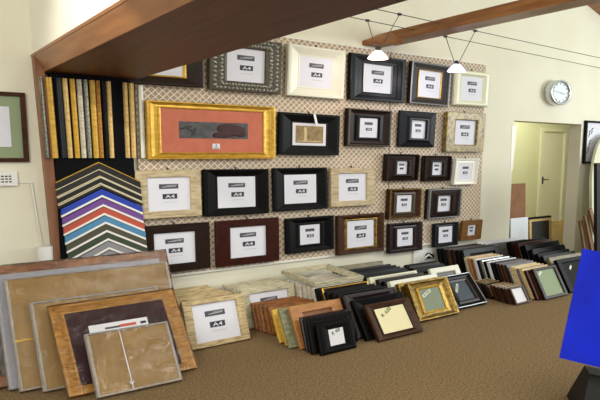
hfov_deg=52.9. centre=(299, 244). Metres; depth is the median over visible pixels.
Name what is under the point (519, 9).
ceiling beam
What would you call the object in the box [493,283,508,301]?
picture frame
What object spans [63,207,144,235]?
sample
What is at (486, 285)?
picture frame
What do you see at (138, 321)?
card
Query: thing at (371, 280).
picture frame
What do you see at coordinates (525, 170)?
wall
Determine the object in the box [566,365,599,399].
case
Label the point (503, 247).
board
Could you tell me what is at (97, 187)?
sample
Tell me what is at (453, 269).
picture frame
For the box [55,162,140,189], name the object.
sample
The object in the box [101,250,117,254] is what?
sample
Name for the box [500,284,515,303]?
picture frame
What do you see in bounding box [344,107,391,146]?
picture frame
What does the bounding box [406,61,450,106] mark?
picture frame
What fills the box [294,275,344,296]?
picture frame
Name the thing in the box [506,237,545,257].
picture frame
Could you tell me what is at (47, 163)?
trim
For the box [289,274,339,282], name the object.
picture frame
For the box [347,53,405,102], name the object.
picture frame
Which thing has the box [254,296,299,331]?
picture frame
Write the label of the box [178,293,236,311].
picture frame
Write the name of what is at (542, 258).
picture frame
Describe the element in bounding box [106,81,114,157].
sample
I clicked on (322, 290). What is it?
picture frame
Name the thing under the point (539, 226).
picture frame
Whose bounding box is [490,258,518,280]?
picture frame
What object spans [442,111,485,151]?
picture frame
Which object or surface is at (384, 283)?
picture frame
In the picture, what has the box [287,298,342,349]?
picture frame
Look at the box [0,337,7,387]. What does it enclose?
picture
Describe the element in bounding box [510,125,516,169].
paper sign
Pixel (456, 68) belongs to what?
lamp
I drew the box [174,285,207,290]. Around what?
picture frame
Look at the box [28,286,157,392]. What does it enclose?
picture
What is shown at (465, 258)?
picture frame
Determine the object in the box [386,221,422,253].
picture frame
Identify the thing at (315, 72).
picture frame
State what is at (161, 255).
picture
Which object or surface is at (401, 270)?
picture frame
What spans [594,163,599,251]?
board
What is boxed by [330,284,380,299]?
picture frame
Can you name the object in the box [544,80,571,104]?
wall clock
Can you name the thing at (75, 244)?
sample
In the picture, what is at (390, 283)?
picture frame
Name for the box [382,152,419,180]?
picture frame
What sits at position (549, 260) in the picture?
picture frame
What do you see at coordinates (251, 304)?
picture frame
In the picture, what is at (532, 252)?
picture frame
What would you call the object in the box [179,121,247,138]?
painting
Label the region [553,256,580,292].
picture frame
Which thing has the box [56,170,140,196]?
sample
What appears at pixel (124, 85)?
sample
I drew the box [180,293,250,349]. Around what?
picture frame
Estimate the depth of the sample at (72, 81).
4.81 m
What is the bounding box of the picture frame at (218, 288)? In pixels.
[175,288,218,295]
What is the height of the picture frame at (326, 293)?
0.356 m
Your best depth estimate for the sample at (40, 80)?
4.70 m
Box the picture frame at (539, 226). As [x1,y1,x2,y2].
[528,215,551,238]
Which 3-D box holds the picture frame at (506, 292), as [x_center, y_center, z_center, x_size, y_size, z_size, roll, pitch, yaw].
[2.322,0.537,6.535,0.252,0.172,0.120,-6,10,-35]
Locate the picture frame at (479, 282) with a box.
[477,279,492,296]
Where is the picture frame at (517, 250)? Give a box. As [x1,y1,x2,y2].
[513,239,551,258]
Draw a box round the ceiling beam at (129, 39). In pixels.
[30,0,406,78]
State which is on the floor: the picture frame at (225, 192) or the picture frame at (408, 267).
the picture frame at (408, 267)
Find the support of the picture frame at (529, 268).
on the floor
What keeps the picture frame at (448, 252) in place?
on the floor
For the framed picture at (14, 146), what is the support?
attached to the wall at (518, 80)
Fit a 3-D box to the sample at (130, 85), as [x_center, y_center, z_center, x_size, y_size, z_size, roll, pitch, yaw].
[-1.413,-1.049,5.098,0.037,0.619,0.034,-6,10,-35]
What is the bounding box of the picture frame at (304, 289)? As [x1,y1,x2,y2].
[302,284,309,298]
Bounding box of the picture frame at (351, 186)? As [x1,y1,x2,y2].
[329,166,373,206]
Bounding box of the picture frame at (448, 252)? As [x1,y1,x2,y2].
[446,244,485,265]
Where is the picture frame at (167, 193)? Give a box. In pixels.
[134,167,201,218]
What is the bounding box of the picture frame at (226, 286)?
[225,278,277,290]
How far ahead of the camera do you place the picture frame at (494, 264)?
6.98 m
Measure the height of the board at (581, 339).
0.792 m
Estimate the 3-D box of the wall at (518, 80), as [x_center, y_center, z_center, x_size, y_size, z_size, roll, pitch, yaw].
[1.790,-1.533,7.644,20.506,3.960,0.198,-6,10,-35]
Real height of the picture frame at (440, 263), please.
0.354 m
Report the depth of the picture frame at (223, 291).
5.27 m
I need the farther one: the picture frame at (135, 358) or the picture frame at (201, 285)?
the picture frame at (201, 285)
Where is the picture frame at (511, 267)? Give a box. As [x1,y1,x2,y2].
[508,262,535,284]
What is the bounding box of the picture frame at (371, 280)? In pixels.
[367,270,416,284]
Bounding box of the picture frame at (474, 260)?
[473,255,502,279]
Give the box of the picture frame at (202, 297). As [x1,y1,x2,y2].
[177,292,231,301]
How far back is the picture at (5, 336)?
4.19 m
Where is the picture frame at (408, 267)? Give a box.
[406,262,439,269]
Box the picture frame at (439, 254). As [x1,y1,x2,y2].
[436,243,476,262]
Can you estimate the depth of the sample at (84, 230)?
5.04 m
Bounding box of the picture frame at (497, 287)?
[496,283,512,302]
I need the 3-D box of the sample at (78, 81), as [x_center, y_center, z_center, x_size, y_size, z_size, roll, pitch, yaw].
[-1.755,-1.012,4.854,0.037,0.619,0.034,-7,11,-35]
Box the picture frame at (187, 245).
[141,222,210,271]
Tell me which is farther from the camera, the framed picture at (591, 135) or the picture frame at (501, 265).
the framed picture at (591, 135)
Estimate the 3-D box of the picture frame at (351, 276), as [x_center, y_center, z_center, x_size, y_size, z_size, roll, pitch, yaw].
[0.241,0.479,6.057,0.622,0.439,0.634,-6,10,-35]
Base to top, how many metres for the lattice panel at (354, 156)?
2.274 m
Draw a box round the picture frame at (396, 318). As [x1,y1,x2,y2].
[363,297,422,342]
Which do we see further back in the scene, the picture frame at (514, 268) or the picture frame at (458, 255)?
the picture frame at (458, 255)
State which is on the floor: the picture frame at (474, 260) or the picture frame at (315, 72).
the picture frame at (474, 260)
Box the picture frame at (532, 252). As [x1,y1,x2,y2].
[527,244,565,262]
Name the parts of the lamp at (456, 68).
lamp shade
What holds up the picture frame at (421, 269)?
on the floor
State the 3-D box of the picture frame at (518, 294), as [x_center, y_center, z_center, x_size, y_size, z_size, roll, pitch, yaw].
[2.354,0.541,6.496,0.240,0.175,0.122,-6,10,-35]
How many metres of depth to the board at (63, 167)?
4.95 m
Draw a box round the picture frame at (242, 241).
[214,217,278,267]
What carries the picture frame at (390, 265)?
on the floor
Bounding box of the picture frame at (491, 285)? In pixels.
[489,282,505,300]
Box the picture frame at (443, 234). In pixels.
[432,221,458,247]
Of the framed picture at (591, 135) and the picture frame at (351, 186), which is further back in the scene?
the framed picture at (591, 135)
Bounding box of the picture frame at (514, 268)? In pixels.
[512,263,539,285]
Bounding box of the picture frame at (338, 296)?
[336,286,386,308]
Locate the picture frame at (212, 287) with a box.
[175,287,214,294]
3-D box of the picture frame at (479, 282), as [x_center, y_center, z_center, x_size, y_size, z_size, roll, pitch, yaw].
[2.134,0.490,6.860,0.252,0.175,0.115,-6,10,-35]
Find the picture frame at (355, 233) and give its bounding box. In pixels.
[335,212,383,255]
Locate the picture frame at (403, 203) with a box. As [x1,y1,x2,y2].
[385,187,421,219]
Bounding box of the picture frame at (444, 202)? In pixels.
[424,187,461,218]
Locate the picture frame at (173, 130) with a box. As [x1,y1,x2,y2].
[144,100,274,158]
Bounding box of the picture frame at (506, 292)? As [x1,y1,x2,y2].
[503,285,518,303]
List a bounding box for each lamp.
[365,13,401,59]
[444,30,476,72]
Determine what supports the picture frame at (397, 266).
on the floor
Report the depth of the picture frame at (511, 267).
6.84 m
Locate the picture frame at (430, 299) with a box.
[404,276,459,321]
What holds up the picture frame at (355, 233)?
hanging from the lattice panel at (354, 156)
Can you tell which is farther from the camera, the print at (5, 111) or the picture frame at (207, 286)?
the picture frame at (207, 286)
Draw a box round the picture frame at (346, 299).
[341,287,395,338]
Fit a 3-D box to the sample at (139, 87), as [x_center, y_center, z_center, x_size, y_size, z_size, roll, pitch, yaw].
[-1.369,-1.065,5.220,0.040,0.618,0.037,-6,10,-35]
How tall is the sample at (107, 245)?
0.232 m
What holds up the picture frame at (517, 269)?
on the floor
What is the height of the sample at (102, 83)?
0.619 m
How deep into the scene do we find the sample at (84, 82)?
4.87 m
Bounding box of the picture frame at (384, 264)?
[340,264,390,275]
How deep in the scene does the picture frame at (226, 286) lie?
5.92 m
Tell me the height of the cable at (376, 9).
0.204 m
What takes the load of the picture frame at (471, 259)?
on the floor
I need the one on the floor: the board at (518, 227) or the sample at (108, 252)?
the board at (518, 227)
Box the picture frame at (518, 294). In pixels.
[507,285,529,304]
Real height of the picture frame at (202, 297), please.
0.379 m
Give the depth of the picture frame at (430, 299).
5.92 m
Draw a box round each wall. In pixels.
[0,0,599,289]
[29,0,118,53]
[511,122,569,219]
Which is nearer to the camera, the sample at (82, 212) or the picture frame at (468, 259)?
the sample at (82, 212)
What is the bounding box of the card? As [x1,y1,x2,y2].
[88,317,147,332]
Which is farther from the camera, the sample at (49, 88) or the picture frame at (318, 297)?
the picture frame at (318, 297)
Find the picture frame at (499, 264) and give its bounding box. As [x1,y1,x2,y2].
[497,259,525,281]
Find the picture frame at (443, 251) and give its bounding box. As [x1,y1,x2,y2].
[441,244,480,265]
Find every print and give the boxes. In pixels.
[0,106,11,146]
[586,123,599,161]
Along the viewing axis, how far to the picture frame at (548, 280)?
6.78 m
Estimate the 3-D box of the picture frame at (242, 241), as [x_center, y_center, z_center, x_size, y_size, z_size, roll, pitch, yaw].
[-0.515,-0.046,5.954,0.714,0.464,0.054,-6,9,-35]
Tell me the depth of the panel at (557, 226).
9.93 m
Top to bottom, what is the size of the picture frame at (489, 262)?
0.353 m
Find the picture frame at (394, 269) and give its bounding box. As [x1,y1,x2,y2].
[361,267,404,274]
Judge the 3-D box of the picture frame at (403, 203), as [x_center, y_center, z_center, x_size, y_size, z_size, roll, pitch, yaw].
[1.236,-0.502,7.160,0.543,0.378,0.078,-6,10,-35]
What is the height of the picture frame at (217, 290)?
0.380 m
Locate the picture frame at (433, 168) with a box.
[420,154,451,181]
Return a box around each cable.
[350,17,598,67]
[376,9,598,57]
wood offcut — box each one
[578,220,586,248]
[583,215,593,250]
[587,208,593,234]
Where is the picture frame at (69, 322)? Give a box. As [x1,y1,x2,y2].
[46,288,197,398]
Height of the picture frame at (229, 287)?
0.349 m
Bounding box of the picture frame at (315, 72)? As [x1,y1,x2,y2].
[285,43,345,99]
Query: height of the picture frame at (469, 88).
0.453 m
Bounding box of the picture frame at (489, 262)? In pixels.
[486,257,515,279]
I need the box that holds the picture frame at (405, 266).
[403,260,436,268]
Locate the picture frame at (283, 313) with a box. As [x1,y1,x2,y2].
[277,301,321,348]
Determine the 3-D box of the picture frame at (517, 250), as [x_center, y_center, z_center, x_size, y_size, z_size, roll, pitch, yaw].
[3.168,0.173,8.068,0.764,0.451,0.233,-6,10,-35]
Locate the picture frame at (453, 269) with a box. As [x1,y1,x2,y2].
[427,265,460,276]
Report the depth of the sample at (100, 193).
5.00 m
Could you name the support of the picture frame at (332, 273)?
on the floor
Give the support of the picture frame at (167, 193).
hanging from the lattice panel at (354, 156)
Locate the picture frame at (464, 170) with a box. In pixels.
[451,157,478,184]
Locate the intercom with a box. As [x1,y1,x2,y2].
[0,171,17,185]
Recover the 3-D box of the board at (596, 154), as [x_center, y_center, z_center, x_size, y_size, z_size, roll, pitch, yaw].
[4.892,-0.804,9.613,0.990,1.934,0.211,-6,10,-35]
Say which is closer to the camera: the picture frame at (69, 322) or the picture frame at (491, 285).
the picture frame at (69, 322)
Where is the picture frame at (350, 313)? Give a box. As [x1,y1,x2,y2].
[302,310,357,352]
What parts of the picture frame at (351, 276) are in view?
picture frame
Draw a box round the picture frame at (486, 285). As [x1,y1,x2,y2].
[483,280,499,298]
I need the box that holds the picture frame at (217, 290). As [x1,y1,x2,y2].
[176,290,223,297]
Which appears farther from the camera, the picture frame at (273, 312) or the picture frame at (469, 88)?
the picture frame at (469, 88)
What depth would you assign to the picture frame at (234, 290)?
5.77 m
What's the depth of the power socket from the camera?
7.53 m
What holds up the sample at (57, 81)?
attached to the board at (63, 167)
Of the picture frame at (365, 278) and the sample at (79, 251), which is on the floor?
the picture frame at (365, 278)
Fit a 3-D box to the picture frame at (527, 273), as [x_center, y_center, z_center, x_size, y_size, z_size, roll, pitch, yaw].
[2.745,0.424,6.806,0.495,0.317,0.198,-6,10,-35]
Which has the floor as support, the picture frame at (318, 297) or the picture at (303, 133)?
the picture frame at (318, 297)
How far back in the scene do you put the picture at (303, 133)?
6.23 m
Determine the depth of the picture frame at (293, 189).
6.24 m
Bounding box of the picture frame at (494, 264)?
[493,259,522,282]
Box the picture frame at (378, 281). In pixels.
[375,272,423,286]
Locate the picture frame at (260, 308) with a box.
[258,297,303,332]
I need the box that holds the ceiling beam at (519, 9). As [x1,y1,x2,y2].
[362,0,599,47]
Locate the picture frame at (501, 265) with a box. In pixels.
[500,260,529,283]
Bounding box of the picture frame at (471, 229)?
[459,218,482,240]
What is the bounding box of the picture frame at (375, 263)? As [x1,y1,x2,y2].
[333,260,382,273]
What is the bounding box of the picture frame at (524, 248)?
[520,240,559,259]
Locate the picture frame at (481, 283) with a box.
[480,280,495,297]
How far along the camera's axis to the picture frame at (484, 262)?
7.09 m
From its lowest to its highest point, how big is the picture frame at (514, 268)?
0.332 m
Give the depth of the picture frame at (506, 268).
6.88 m
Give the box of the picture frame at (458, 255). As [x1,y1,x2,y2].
[455,245,494,272]
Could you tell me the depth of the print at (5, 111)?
4.63 m
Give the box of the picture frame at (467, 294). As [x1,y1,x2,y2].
[441,272,486,309]
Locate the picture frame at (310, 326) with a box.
[306,315,349,354]
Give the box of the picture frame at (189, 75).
[129,60,202,87]
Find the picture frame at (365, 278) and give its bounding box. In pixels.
[363,270,411,280]
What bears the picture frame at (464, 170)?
hanging from the lattice panel at (471, 193)
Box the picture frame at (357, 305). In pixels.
[350,291,403,340]
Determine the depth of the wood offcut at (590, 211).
8.79 m
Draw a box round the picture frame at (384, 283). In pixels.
[381,274,428,287]
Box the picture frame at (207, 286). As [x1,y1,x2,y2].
[174,286,211,292]
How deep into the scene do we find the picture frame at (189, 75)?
5.33 m
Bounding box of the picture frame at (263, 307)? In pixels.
[262,298,308,333]
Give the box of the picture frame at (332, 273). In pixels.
[285,273,335,282]
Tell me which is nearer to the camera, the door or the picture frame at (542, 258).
the picture frame at (542, 258)
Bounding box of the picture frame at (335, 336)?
[315,318,356,355]
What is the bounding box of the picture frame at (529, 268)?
[519,264,547,299]
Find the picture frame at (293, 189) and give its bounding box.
[271,165,327,211]
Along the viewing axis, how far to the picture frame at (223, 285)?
5.95 m
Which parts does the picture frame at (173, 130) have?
caption plate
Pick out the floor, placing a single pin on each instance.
(493, 350)
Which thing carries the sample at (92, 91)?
attached to the board at (63, 167)
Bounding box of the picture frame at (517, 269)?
[516,263,543,297]
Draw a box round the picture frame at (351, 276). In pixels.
[281,264,363,301]
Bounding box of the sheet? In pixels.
[509,183,524,237]
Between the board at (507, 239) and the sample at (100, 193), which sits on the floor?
the board at (507, 239)
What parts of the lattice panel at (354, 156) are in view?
rail, rail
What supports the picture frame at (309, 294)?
on the floor
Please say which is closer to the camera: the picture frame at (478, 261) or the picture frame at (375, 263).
the picture frame at (375, 263)
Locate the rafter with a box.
[588,3,599,14]
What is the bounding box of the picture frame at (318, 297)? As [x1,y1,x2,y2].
[314,281,363,301]
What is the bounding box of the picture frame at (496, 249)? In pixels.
[460,245,501,271]
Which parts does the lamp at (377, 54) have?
lamp shade, support rod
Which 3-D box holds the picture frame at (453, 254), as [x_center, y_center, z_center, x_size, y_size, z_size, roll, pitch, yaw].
[2.215,0.243,7.663,0.735,0.436,0.176,-6,10,-35]
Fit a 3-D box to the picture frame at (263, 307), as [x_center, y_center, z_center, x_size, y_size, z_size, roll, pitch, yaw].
[-0.102,0.651,5.550,0.506,0.245,0.112,-6,10,-35]
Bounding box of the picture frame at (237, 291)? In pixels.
[236,282,289,293]
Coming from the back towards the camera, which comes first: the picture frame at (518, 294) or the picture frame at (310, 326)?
the picture frame at (518, 294)
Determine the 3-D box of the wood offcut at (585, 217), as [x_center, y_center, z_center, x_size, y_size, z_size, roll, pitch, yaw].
[4.255,-0.077,8.851,0.270,0.734,0.080,0,8,3]
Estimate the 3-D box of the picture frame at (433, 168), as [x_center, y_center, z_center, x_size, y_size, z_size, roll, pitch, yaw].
[1.678,-0.952,7.418,0.483,0.337,0.081,-6,10,-35]
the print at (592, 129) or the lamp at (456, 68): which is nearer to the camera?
the lamp at (456, 68)
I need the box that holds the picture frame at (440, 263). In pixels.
[409,263,442,269]
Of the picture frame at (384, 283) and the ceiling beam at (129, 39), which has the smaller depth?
the ceiling beam at (129, 39)
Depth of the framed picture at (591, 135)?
9.51 m
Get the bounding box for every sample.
[37,77,49,157]
[45,77,58,157]
[54,78,67,157]
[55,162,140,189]
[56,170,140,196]
[57,177,141,204]
[58,184,142,208]
[60,189,142,217]
[62,78,72,157]
[62,198,143,226]
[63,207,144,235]
[64,216,145,244]
[66,224,146,252]
[67,232,147,257]
[69,79,79,157]
[76,79,86,157]
[80,241,134,256]
[82,80,91,157]
[89,80,99,157]
[95,81,103,157]
[100,81,109,157]
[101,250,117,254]
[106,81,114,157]
[122,82,129,157]
[128,83,135,157]
[137,85,145,157]
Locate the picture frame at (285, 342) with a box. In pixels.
[277,312,286,345]
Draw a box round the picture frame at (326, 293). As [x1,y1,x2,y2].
[324,283,374,300]
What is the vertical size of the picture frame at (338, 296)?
0.356 m
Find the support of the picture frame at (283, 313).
on the floor
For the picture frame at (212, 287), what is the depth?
5.44 m
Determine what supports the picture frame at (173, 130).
hanging from the lattice panel at (354, 156)
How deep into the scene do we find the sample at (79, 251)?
5.06 m
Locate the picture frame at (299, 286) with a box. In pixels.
[297,277,344,297]
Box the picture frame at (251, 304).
[250,296,295,330]
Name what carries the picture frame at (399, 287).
on the floor
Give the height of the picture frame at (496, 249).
0.435 m
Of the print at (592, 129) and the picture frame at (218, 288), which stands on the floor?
the picture frame at (218, 288)
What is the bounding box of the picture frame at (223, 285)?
[222,277,273,290]
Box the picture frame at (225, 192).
[202,167,268,216]
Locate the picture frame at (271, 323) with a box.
[266,299,313,334]
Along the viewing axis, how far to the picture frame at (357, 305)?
5.26 m
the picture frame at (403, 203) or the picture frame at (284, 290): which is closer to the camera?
the picture frame at (284, 290)
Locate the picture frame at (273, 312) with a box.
[271,301,320,342]
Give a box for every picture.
[0,91,29,161]
[0,249,174,292]
[0,258,159,390]
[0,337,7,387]
[3,261,171,391]
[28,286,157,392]
[295,125,322,142]
[582,120,599,163]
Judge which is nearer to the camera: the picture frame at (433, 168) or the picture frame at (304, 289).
the picture frame at (304, 289)
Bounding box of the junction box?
[18,182,52,260]
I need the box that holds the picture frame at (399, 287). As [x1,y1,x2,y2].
[395,276,439,297]
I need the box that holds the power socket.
[412,247,433,263]
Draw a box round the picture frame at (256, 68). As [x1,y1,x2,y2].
[207,41,281,94]
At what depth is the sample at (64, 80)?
4.78 m
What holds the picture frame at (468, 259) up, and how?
on the floor
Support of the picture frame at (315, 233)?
hanging from the lattice panel at (354, 156)
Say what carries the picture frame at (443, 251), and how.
on the floor
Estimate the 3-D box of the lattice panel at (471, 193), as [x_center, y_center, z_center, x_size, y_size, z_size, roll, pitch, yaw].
[1.728,-1.144,7.504,1.707,2.274,0.027,-6,10,-35]
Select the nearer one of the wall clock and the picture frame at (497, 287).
the picture frame at (497, 287)
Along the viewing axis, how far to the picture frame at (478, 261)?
7.16 m
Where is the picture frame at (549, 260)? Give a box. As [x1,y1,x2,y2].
[546,252,580,265]
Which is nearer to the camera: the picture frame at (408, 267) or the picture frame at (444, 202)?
the picture frame at (408, 267)
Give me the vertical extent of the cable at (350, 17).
0.228 m
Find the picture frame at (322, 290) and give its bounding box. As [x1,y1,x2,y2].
[319,281,368,300]
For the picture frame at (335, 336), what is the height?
0.242 m
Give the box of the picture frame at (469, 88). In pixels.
[451,70,489,106]
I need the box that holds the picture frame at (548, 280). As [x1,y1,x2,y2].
[530,265,567,300]
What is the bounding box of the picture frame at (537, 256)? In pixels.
[534,248,568,263]
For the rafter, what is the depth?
9.09 m
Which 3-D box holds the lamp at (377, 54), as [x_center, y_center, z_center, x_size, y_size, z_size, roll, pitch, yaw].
[0.768,-2.018,5.857,0.246,0.407,0.355,-6,10,-35]
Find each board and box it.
[47,72,136,258]
[477,237,515,244]
[490,239,525,256]
[510,217,527,239]
[559,249,599,367]
[589,139,599,241]
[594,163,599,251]
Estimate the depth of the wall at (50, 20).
4.08 m
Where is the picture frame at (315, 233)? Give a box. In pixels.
[284,215,333,253]
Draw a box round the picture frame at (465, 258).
[464,253,492,273]
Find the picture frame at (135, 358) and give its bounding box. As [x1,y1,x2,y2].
[83,321,182,398]
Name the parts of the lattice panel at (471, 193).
rail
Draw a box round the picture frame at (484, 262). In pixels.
[483,257,512,278]
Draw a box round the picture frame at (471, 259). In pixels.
[470,254,498,280]
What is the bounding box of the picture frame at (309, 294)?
[306,286,312,299]
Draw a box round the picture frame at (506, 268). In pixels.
[504,260,532,284]
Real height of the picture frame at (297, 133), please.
0.442 m
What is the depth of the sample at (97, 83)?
4.93 m
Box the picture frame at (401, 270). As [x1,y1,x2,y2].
[363,269,408,277]
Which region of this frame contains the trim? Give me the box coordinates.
[31,56,59,259]
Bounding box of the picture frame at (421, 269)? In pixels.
[411,264,444,273]
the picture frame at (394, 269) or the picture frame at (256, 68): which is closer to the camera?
the picture frame at (256, 68)
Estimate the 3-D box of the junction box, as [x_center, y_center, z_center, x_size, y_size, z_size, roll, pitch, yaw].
[-2.115,-0.163,4.782,0.272,0.674,0.119,-6,10,-35]
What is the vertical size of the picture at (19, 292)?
0.741 m
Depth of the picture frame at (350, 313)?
5.00 m
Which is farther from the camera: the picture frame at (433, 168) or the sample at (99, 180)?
the picture frame at (433, 168)
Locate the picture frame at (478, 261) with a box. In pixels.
[477,256,505,278]
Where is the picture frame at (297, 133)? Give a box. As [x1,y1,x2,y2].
[277,112,339,154]
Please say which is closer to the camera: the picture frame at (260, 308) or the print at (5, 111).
the print at (5, 111)
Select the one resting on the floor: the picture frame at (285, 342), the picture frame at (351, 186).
the picture frame at (285, 342)
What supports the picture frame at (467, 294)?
on the floor
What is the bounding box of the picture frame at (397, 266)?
[356,266,399,273]
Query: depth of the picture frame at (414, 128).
7.12 m
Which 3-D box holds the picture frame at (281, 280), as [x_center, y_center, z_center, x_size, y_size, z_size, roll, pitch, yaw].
[-0.384,0.555,5.860,0.594,0.348,0.118,-6,10,-36]
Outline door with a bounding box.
[536,128,567,220]
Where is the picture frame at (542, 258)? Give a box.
[540,251,574,264]
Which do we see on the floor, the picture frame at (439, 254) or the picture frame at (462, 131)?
the picture frame at (439, 254)
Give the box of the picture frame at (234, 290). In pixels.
[233,281,285,293]
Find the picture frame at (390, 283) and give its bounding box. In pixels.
[387,274,436,291]
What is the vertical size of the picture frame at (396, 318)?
0.292 m
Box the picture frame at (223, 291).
[176,291,228,299]
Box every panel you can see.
[134,36,390,276]
[387,51,486,244]
[551,220,563,244]
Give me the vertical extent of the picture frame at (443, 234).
0.320 m
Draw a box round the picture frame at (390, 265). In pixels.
[345,265,395,276]
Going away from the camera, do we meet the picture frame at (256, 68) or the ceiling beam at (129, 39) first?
the ceiling beam at (129, 39)
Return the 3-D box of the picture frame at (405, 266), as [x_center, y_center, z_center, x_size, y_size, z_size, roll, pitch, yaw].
[1.430,0.386,6.944,0.509,0.361,0.176,-6,10,-35]
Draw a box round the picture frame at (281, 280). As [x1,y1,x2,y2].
[230,280,282,293]
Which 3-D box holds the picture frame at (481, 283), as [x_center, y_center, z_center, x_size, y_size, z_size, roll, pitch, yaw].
[2.157,0.496,6.819,0.252,0.174,0.116,-6,10,-35]
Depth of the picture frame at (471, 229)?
7.90 m
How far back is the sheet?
9.48 m
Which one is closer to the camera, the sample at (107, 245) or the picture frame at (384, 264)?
the sample at (107, 245)
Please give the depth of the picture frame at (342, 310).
4.98 m
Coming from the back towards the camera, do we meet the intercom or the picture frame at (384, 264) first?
the picture frame at (384, 264)
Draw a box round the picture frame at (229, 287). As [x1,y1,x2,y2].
[227,279,279,291]
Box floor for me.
[0,292,599,399]
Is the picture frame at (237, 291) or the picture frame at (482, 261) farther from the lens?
the picture frame at (482, 261)
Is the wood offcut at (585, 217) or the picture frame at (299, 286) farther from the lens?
the wood offcut at (585, 217)
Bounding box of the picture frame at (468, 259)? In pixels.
[467,254,495,280]
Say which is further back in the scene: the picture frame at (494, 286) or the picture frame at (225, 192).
the picture frame at (494, 286)
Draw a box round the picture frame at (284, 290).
[239,283,295,328]
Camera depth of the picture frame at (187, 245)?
5.54 m
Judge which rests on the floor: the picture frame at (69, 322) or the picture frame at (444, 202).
the picture frame at (69, 322)
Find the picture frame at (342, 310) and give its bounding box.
[299,308,347,350]
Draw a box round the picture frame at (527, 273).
[523,269,541,299]
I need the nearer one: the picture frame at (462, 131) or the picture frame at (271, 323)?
the picture frame at (271, 323)
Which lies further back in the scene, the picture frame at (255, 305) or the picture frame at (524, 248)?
the picture frame at (524, 248)
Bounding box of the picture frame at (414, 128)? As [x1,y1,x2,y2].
[396,110,435,146]
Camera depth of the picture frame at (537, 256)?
7.55 m
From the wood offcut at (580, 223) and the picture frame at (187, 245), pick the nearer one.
the picture frame at (187, 245)
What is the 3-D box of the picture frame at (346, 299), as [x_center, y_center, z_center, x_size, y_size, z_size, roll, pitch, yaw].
[0.692,0.607,5.446,0.636,0.356,0.239,-6,10,-35]
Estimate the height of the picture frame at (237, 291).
0.347 m
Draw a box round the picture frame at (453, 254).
[450,244,489,264]
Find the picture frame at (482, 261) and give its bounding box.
[480,256,508,278]
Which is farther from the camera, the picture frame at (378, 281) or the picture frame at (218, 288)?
the picture frame at (378, 281)
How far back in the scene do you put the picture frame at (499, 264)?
6.94 m

